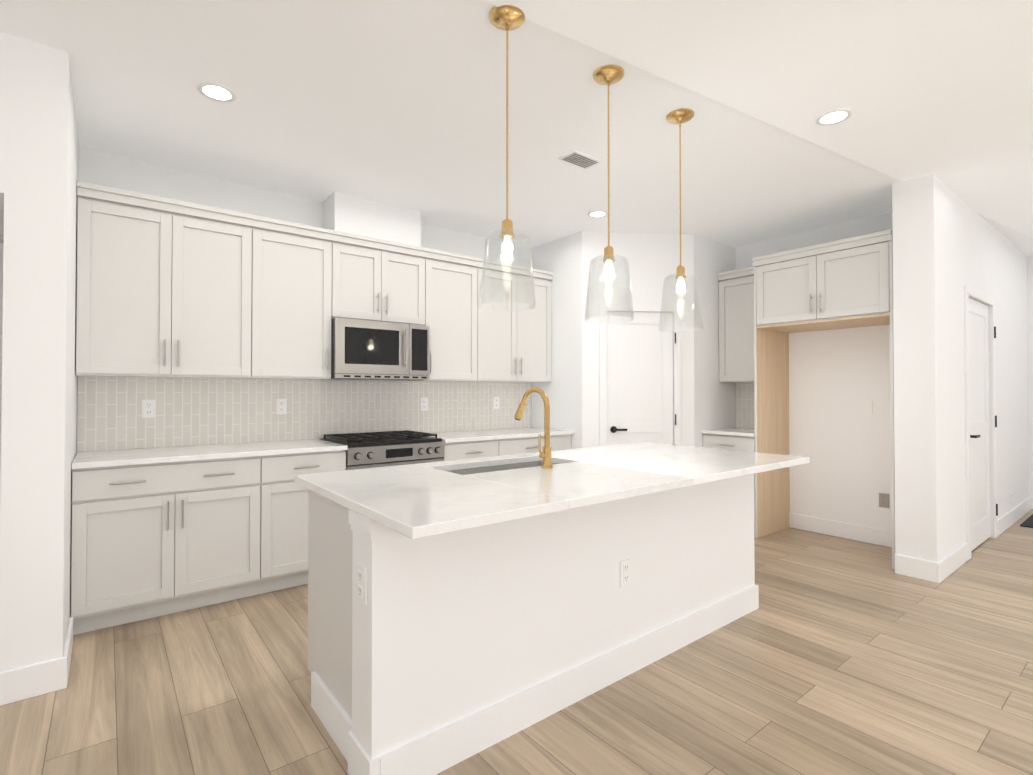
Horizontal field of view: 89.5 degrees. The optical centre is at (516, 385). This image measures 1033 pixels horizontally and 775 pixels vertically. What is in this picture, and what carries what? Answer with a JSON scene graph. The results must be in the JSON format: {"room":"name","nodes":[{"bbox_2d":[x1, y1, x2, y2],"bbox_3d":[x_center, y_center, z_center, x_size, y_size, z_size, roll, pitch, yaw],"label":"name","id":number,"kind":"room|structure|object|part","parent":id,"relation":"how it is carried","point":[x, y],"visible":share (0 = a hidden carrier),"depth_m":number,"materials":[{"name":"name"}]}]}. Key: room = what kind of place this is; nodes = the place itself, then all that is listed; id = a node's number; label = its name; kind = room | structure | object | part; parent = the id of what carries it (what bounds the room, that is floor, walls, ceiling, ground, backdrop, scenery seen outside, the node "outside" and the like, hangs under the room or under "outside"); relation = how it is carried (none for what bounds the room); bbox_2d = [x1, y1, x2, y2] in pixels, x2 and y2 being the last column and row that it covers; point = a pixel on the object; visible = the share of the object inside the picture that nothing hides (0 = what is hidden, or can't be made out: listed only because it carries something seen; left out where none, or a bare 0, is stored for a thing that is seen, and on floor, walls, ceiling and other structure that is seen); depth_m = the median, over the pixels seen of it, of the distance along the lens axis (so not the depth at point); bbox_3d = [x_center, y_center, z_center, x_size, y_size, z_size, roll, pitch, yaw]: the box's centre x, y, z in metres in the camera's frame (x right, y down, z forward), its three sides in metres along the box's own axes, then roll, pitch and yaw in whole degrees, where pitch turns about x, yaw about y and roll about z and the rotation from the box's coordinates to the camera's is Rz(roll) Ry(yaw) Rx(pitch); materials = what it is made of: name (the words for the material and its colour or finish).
{"room":"kitchen","nodes":[
{"label":"kitchen","id":0,"kind":"room"},
{"bbox_2d":[0,32,78,671],"bbox_3d":[-3.480,-0.174,1.796,2.970,2.950,1.140,1,-1,-38],"label":"wall","id":1,"kind":"structure","parent":0,"point":[39,159],"depth_m":2.21,"materials":[{"name":"white paint"}]},
{"bbox_2d":[56,617,72,690],"bbox_3d":[-2.103,1.241,2.443,0.016,0.135,0.511,1,-1,-38],"label":"baseboard","id":2,"kind":"structure","parent":1,"relation":"attached to","point":[62,663],"depth_m":2.25,"materials":[{"name":"white paint"}]},
{"bbox_2d":[76,148,530,453],"bbox_3d":[-1.762,-0.149,4.001,8.400,2.950,0.200,1,-1,-38],"label":"wall","id":3,"kind":"structure","parent":0,"point":[102,169],"depth_m":3.67,"materials":[{"name":"white paint"}]},
{"bbox_2d":[75,181,266,378],"bbox_3d":[-2.186,-0.594,3.333,0.953,1.080,0.327,1,-1,-38],"label":"upper cabinet","id":4,"kind":"object","parent":3,"relation":"attached to","point":[168,288],"depth_m":3.17,"materials":[{"name":"white paint"}]},
{"bbox_2d":[263,217,334,379],"bbox_3d":[-1.675,-0.589,3.735,0.591,1.080,0.327,1,-1,-38],"label":"upper cabinet","id":5,"kind":"object","parent":3,"relation":"attached to","point":[299,275],"depth_m":3.65,"materials":[{"name":"white paint"}]},
{"bbox_2d":[77,376,530,451],"bbox_3d":[-1.255,0.185,4.260,3.574,0.456,0.008,1,-1,-38],"label":"tile backsplash","id":6,"kind":"structure","parent":3,"relation":"attached to","point":[199,411],"depth_m":3.82,"materials":[{"name":"white tile"}]},
{"bbox_2d":[142,400,155,417],"bbox_3d":[-2.376,0.149,3.367,0.072,0.116,0.009,1,-1,-38],"label":"outlet","id":7,"kind":"object","parent":6,"relation":"attached to","point":[148,408],"visible":1,"depth_m":3.37,"materials":[{"name":"white plastic"}]},
{"bbox_2d":[276,399,286,413],"bbox_3d":[-1.743,0.154,3.865,0.072,0.116,0.009,1,-1,-38],"label":"outlet","id":8,"kind":"object","parent":6,"relation":"attached to","point":[281,406],"visible":1,"depth_m":3.86,"materials":[{"name":"white plastic"}]},
{"bbox_2d":[420,398,427,410],"bbox_3d":[-0.815,0.163,4.596,0.072,0.116,0.009,1,-1,-38],"label":"outlet","id":9,"kind":"object","parent":6,"relation":"attached to","point":[423,404],"visible":1,"depth_m":4.59,"materials":[{"name":"white plastic"}]},
{"bbox_2d":[493,397,498,408],"bbox_3d":[-0.196,0.169,5.082,0.072,0.116,0.009,1,-1,-38],"label":"outlet","id":10,"kind":"object","parent":6,"relation":"attached to","point":[495,402],"visible":1,"depth_m":5.08,"materials":[{"name":"white plastic"}]},
{"bbox_2d":[323,192,420,246],"bbox_3d":[-1.155,-1.280,4.190,0.710,0.313,0.275,1,-1,-38],"label":"chase","id":11,"kind":"object","parent":3,"relation":"attached to","point":[342,212],"visible":0.64,"depth_m":4.04,"materials":[{"name":"white paint"}]},
{"bbox_2d":[335,230,426,324],"bbox_3d":[-1.145,-0.806,4.155,0.760,0.637,0.327,1,-1,-38],"label":"upper cabinet","id":12,"kind":"object","parent":3,"relation":"attached to","point":[376,279],"depth_m":4.02,"materials":[{"name":"white paint"}]},
{"bbox_2d":[331,317,429,379],"bbox_3d":[-1.109,-0.268,4.103,0.756,0.434,0.442,1,-1,-38],"label":"microwave","id":13,"kind":"object","parent":12,"relation":"attached to","point":[369,350],"visible":1,"depth_m":3.93,"materials":[{"name":"grey metal"}]},
{"bbox_2d":[407,248,486,381],"bbox_3d":[-0.620,-0.579,4.566,0.576,1.080,0.327,1,-1,-38],"label":"upper cabinet","id":14,"kind":"object","parent":3,"relation":"attached to","point":[458,328],"depth_m":4.45,"materials":[{"name":"white paint"}]},
{"bbox_2d":[487,260,553,382],"bbox_3d":[-0.121,-0.575,4.958,0.938,1.080,0.327,1,-1,-38],"label":"upper cabinet","id":15,"kind":"object","parent":3,"relation":"attached to","point":[519,342],"depth_m":4.87,"materials":[{"name":"white paint"}]},
{"bbox_2d":[0,509,1032,774],"bbox_3d":[1.848,1.329,1.703,11.250,0.060,8.250,1,-1,-38],"label":"floor","id":16,"kind":"structure","parent":0,"point":[834,655],"depth_m":2.20,"materials":[{"name":"brown wood"}]},
{"bbox_2d":[70,455,273,634],"bbox_3d":[-2.097,0.874,3.202,0.953,0.884,0.617,1,-1,-38],"label":"base cabinet","id":17,"kind":"object","parent":16,"relation":"on","point":[153,540],"depth_m":2.93,"materials":[{"name":"white paint"}]},
{"bbox_2d":[274,450,345,590],"bbox_3d":[-1.584,0.879,3.605,0.595,0.884,0.617,1,-1,-38],"label":"base cabinet","id":18,"kind":"object","parent":16,"relation":"on","point":[290,498],"depth_m":3.35,"materials":[{"name":"white paint"}]},
{"bbox_2d":[71,439,347,468],"bbox_3d":[-1.903,0.418,3.344,1.426,0.030,0.642,1,-1,-38],"label":"countertop","id":19,"kind":"structure","parent":18,"relation":"on","point":[104,458],"depth_m":3.18,"materials":[{"name":"white stone"}]},
{"bbox_2d":[319,430,444,469],"bbox_3d":[-1.027,0.851,3.994,0.756,0.950,0.662,1,-1,-38],"label":"range","id":20,"kind":"object","parent":16,"relation":"on","point":[378,449],"visible":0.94,"depth_m":3.81,"materials":[{"name":"grey metal"}]},
{"bbox_2d":[442,439,505,460],"bbox_3d":[-0.520,0.889,4.443,0.590,0.884,0.617,1,-1,-38],"label":"base cabinet","id":21,"kind":"object","parent":16,"relation":"on","point":[475,449],"depth_m":4.20,"materials":[{"name":"white paint"}]},
{"bbox_2d":[294,475,758,774],"bbox_3d":[0.242,0.868,2.662,2.395,0.885,0.807,1,-1,-38],"label":"kitchen island","id":22,"kind":"object","parent":16,"relation":"on","point":[460,610],"depth_m":1.99,"materials":[{"name":"white paint"}]},
{"bbox_2d":[294,443,808,542],"bbox_3d":[0.329,0.408,2.571,2.416,0.033,1.112,1,-1,-38],"label":"island countertop","id":23,"kind":"structure","parent":22,"relation":"on","point":[420,500],"depth_m":2.10,"materials":[{"name":"white stone"}]},
{"bbox_2d":[442,459,557,474],"bbox_3d":[-0.050,0.537,2.611,0.744,0.249,0.344,1,-1,-38],"label":"sink","id":24,"kind":"object","parent":23,"relation":"in","point":[513,462],"depth_m":2.76,"materials":[{"name":"silver metal"}]},
{"bbox_2d":[514,387,557,466],"bbox_3d":[0.070,0.198,2.550,0.084,0.386,0.268,1,-1,-38],"label":"faucet","id":25,"kind":"object","parent":23,"relation":"on","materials":[{"name":"gold metal"}]},
{"bbox_2d":[506,435,561,454],"bbox_3d":[-0.081,0.893,4.788,0.771,0.884,0.617,1,-1,-38],"label":"base cabinet","id":26,"kind":"object","parent":16,"relation":"on","point":[526,444],"depth_m":4.55,"materials":[{"name":"white paint"}]},
{"bbox_2d":[428,427,574,442],"bbox_3d":[-0.200,0.434,4.684,1.386,0.030,0.642,1,-1,-38],"label":"countertop","id":27,"kind":"structure","parent":26,"relation":"on","point":[471,435],"depth_m":4.55,"materials":[{"name":"white stone"}]},
{"bbox_2d":[703,433,754,534],"bbox_3d":[2.159,0.895,4.943,0.652,0.885,0.505,1,-1,-38],"label":"base cabinet","id":28,"kind":"object","parent":16,"relation":"on","point":[733,442],"visible":0.23,"depth_m":4.74,"materials":[{"name":"white paint"}]},
{"bbox_2d":[701,427,754,436],"bbox_3d":[2.163,0.437,4.952,0.642,0.030,0.505,1,-1,-38],"label":"countertop","id":29,"kind":"structure","parent":28,"relation":"on","point":[740,431],"depth_m":4.83,"materials":[{"name":"white stone"}]},
{"bbox_2d":[752,230,894,568],"bbox_3d":[2.635,0.104,4.348,0.652,2.452,1.030,1,-1,-38],"label":"surround","id":30,"kind":"object","parent":16,"relation":"on","point":[844,283],"visible":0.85,"depth_m":4.34,"materials":[{"name":"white wood"}]},
{"bbox_2d":[1020,514,1032,527],"bbox_3d":[5.279,1.332,4.983,0.800,0.012,0.560,1,-1,-38],"label":"floor mat","id":31,"kind":"object","parent":16,"relation":"on","point":[1028,522],"visible":1,"depth_m":5.01,"materials":[{"name":"grey fabric"}]},
{"bbox_2d":[0,0,1032,256],"bbox_3d":[1.848,-1.554,1.736,11.250,0.193,8.250,1,-1,-38],"label":"ceiling","id":32,"kind":"structure","parent":0,"point":[398,102],"depth_m":2.68,"materials":[{"name":"white paint"}]},
{"bbox_2d":[197,82,235,101],"bbox_3d":[-1.484,-1.452,2.580,0.170,0.006,0.170,1,-1,-38],"label":"recessed light","id":33,"kind":"object","parent":32,"relation":"in","point":[217,91],"visible":1,"depth_m":2.57,"materials":[{"name":"white paint"}]},
{"bbox_2d":[478,5,536,310],"bbox_3d":[-0.036,-0.886,2.053,0.232,1.152,0.232,1,-1,-38],"label":"pendant light","id":34,"kind":"object","parent":32,"relation":"hanging from","point":[506,18],"visible":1,"depth_m":2.04,"materials":[{"name":"clear glass"}]},
{"bbox_3d":[-0.036,-0.456,2.048,0.232,0.292,0.232,1,-1,-38],"label":"lamp shade","id":35,"kind":"part","parent":34,"relation":"part of","materials":[{"name":"clear glass"}]},
{"bbox_3d":[-0.036,-0.555,2.049,0.046,0.070,0.046,1,-1,-38],"label":"bulb","id":36,"kind":"part","parent":34,"relation":"part of","materials":[{"name":"white glass"}]},
{"bbox_2d":[558,150,601,168],"bbox_3d":[0.407,-1.441,3.331,0.250,0.011,0.140,1,-1,-38],"label":"ceiling vent","id":37,"kind":"object","parent":32,"relation":"in","point":[578,159],"visible":1,"depth_m":3.31,"materials":[{"name":"white metal"}]},
{"bbox_2d":[587,210,607,217],"bbox_3d":[0.677,-1.432,4.345,0.170,0.006,0.170,1,-1,-38],"label":"recessed light","id":38,"kind":"object","parent":32,"relation":"in","point":[597,213],"visible":0.98,"depth_m":4.33,"materials":[{"name":"white paint"}]},
{"bbox_2d":[584,64,633,322],"bbox_3d":[0.430,-0.881,2.430,0.232,1.152,0.232,1,-1,-38],"label":"pendant light","id":39,"kind":"object","parent":32,"relation":"hanging from","point":[609,75],"visible":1,"depth_m":2.41,"materials":[{"name":"clear glass"}]},
{"bbox_3d":[0.430,-0.451,2.425,0.232,0.292,0.232,1,-1,-38],"label":"lamp shade","id":40,"kind":"part","parent":39,"relation":"part of","materials":[{"name":"clear glass"}]},
{"bbox_3d":[0.430,-0.550,2.426,0.046,0.070,0.046,1,-1,-38],"label":"bulb","id":41,"kind":"part","parent":39,"relation":"part of","materials":[{"name":"white glass"}]},
{"bbox_2d":[659,108,703,331],"bbox_3d":[0.880,-0.877,2.796,0.232,1.152,0.232,1,-1,-38],"label":"pendant light","id":42,"kind":"object","parent":32,"relation":"hanging from","point":[680,116],"visible":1,"depth_m":2.78,"materials":[{"name":"clear glass"}]},
{"bbox_3d":[0.880,-0.546,2.792,0.046,0.070,0.046,1,-1,-38],"label":"bulb","id":43,"kind":"part","parent":42,"relation":"part of","materials":[{"name":"white glass"}]},
{"bbox_3d":[0.880,-0.447,2.791,0.232,0.292,0.232,1,-1,-38],"label":"lamp shade","id":44,"kind":"part","parent":42,"relation":"part of","materials":[{"name":"clear glass"}]},
{"bbox_2d":[815,108,851,125],"bbox_3d":[1.704,-1.442,2.799,0.170,0.006,0.170,1,-1,-38],"label":"recessed light","id":45,"kind":"object","parent":32,"relation":"in","point":[834,115],"visible":1,"depth_m":2.79,"materials":[{"name":"white paint"}]},
{"bbox_2d":[531,231,581,448],"bbox_3d":[0.415,-0.136,5.117,0.100,2.950,0.740,1,-1,-38],"label":"wall","id":46,"kind":"structure","parent":0,"point":[561,258],"depth_m":4.98,"materials":[{"name":"white paint"}]},
{"bbox_2d":[582,231,693,447],"bbox_3d":[1.133,-0.139,4.895,1.071,2.950,0.100,0,-1,-5],"label":"wall","id":47,"kind":"structure","parent":0,"point":[653,259],"depth_m":4.86,"materials":[{"name":"white paint"}]},
{"bbox_2d":[599,304,680,445],"bbox_3d":[1.151,0.290,4.833,0.777,2.092,0.017,0,-1,-5],"label":"door frame","id":48,"kind":"structure","parent":47,"relation":"attached to","point":[603,377],"depth_m":4.83,"materials":[{"name":"white paint"}]},
{"bbox_2d":[606,311,675,445],"bbox_3d":[1.158,0.317,4.843,0.660,2.014,0.093,0,-1,-5],"label":"pantry door","id":49,"kind":"structure","parent":47,"relation":"in","point":[639,377],"depth_m":4.86,"materials":[{"name":"white paint"}]},
{"bbox_2d":[694,234,735,446],"bbox_3d":[1.934,-0.135,5.167,0.750,2.950,0.100,1,-1,-38],"label":"wall","id":50,"kind":"structure","parent":0,"point":[714,402],"depth_m":5.06,"materials":[{"name":"white paint"}]},
{"bbox_2d":[735,212,892,530],"bbox_3d":[2.414,-0.134,5.325,0.200,2.950,2.885,1,-1,-38],"label":"wall","id":51,"kind":"structure","parent":0,"point":[837,436],"depth_m":4.60,"materials":[{"name":"white paint"}]},
{"bbox_2d":[717,266,753,382],"bbox_3d":[2.273,-0.574,5.050,0.362,1.080,0.505,1,-1,-38],"label":"upper cabinet","id":52,"kind":"object","parent":51,"relation":"attached to","point":[736,325],"visible":0.42,"depth_m":5.02,"materials":[{"name":"white paint"}]},
{"bbox_2d":[736,382,754,427],"bbox_3d":[2.412,0.196,5.151,0.008,0.456,0.505,1,-1,-38],"label":"tile backsplash","id":53,"kind":"structure","parent":51,"relation":"attached to","point":[744,405],"depth_m":5.27,"materials":[{"name":"white tile"}]},
{"bbox_2d":[789,513,891,546],"bbox_3d":[2.893,1.265,4.526,0.016,0.135,1.010,1,-1,-38],"label":"baseboard","id":54,"kind":"structure","parent":51,"relation":"attached to","point":[861,533],"depth_m":4.56,"materials":[{"name":"white paint"}]},
{"bbox_2d":[879,493,888,507],"bbox_3d":[3.055,0.954,4.329,0.009,0.116,0.072,1,-1,-38],"label":"outlet","id":55,"kind":"object","parent":51,"relation":"attached to","point":[884,500],"visible":1,"depth_m":4.33,"materials":[{"name":"grey plastic"}]},
{"bbox_2d":[892,174,1029,561],"bbox_3d":[4.145,-0.141,4.703,3.550,2.950,0.235,1,-1,-38],"label":"wall","id":56,"kind":"structure","parent":0,"point":[948,243],"depth_m":3.69,"materials":[{"name":"white paint"}]},
{"bbox_2d":[932,542,968,582],"bbox_3d":[3.129,1.255,3.729,0.801,0.135,0.020,1,-1,-38],"label":"baseboard","id":57,"kind":"structure","parent":56,"relation":"attached to","point":[941,569],"depth_m":3.64,"materials":[{"name":"white paint"}]},
{"bbox_2d":[964,285,996,558],"bbox_3d":[3.838,0.279,4.296,0.994,2.102,0.017,1,-1,-38],"label":"door frame","id":58,"kind":"structure","parent":56,"relation":"attached to","point":[977,294],"depth_m":4.02,"materials":[{"name":"white paint"}]},
{"bbox_2d":[969,297,997,550],"bbox_3d":[3.837,0.306,4.310,0.878,2.024,0.093,1,-1,-38],"label":"hall door","id":59,"kind":"structure","parent":56,"relation":"in","point":[979,421],"depth_m":4.38,"materials":[{"name":"white paint"}]},
{"bbox_2d":[997,497,1032,536],"bbox_3d":[4.908,1.272,5.127,1.725,0.135,0.016,1,-1,-38],"label":"baseboard","id":60,"kind":"structure","parent":56,"relation":"attached to","point":[1003,523],"depth_m":5.04,"materials":[{"name":"white paint"}]},
{"bbox_2d":[1027,256,1032,496],"bbox_3d":[7.143,-0.150,3.926,0.200,2.950,5.165,1,-1,-38],"label":"wall","id":61,"kind":"structure","parent":0,"point":[1030,306],"depth_m":5.69,"materials":[{"name":"white paint"}]}
]}

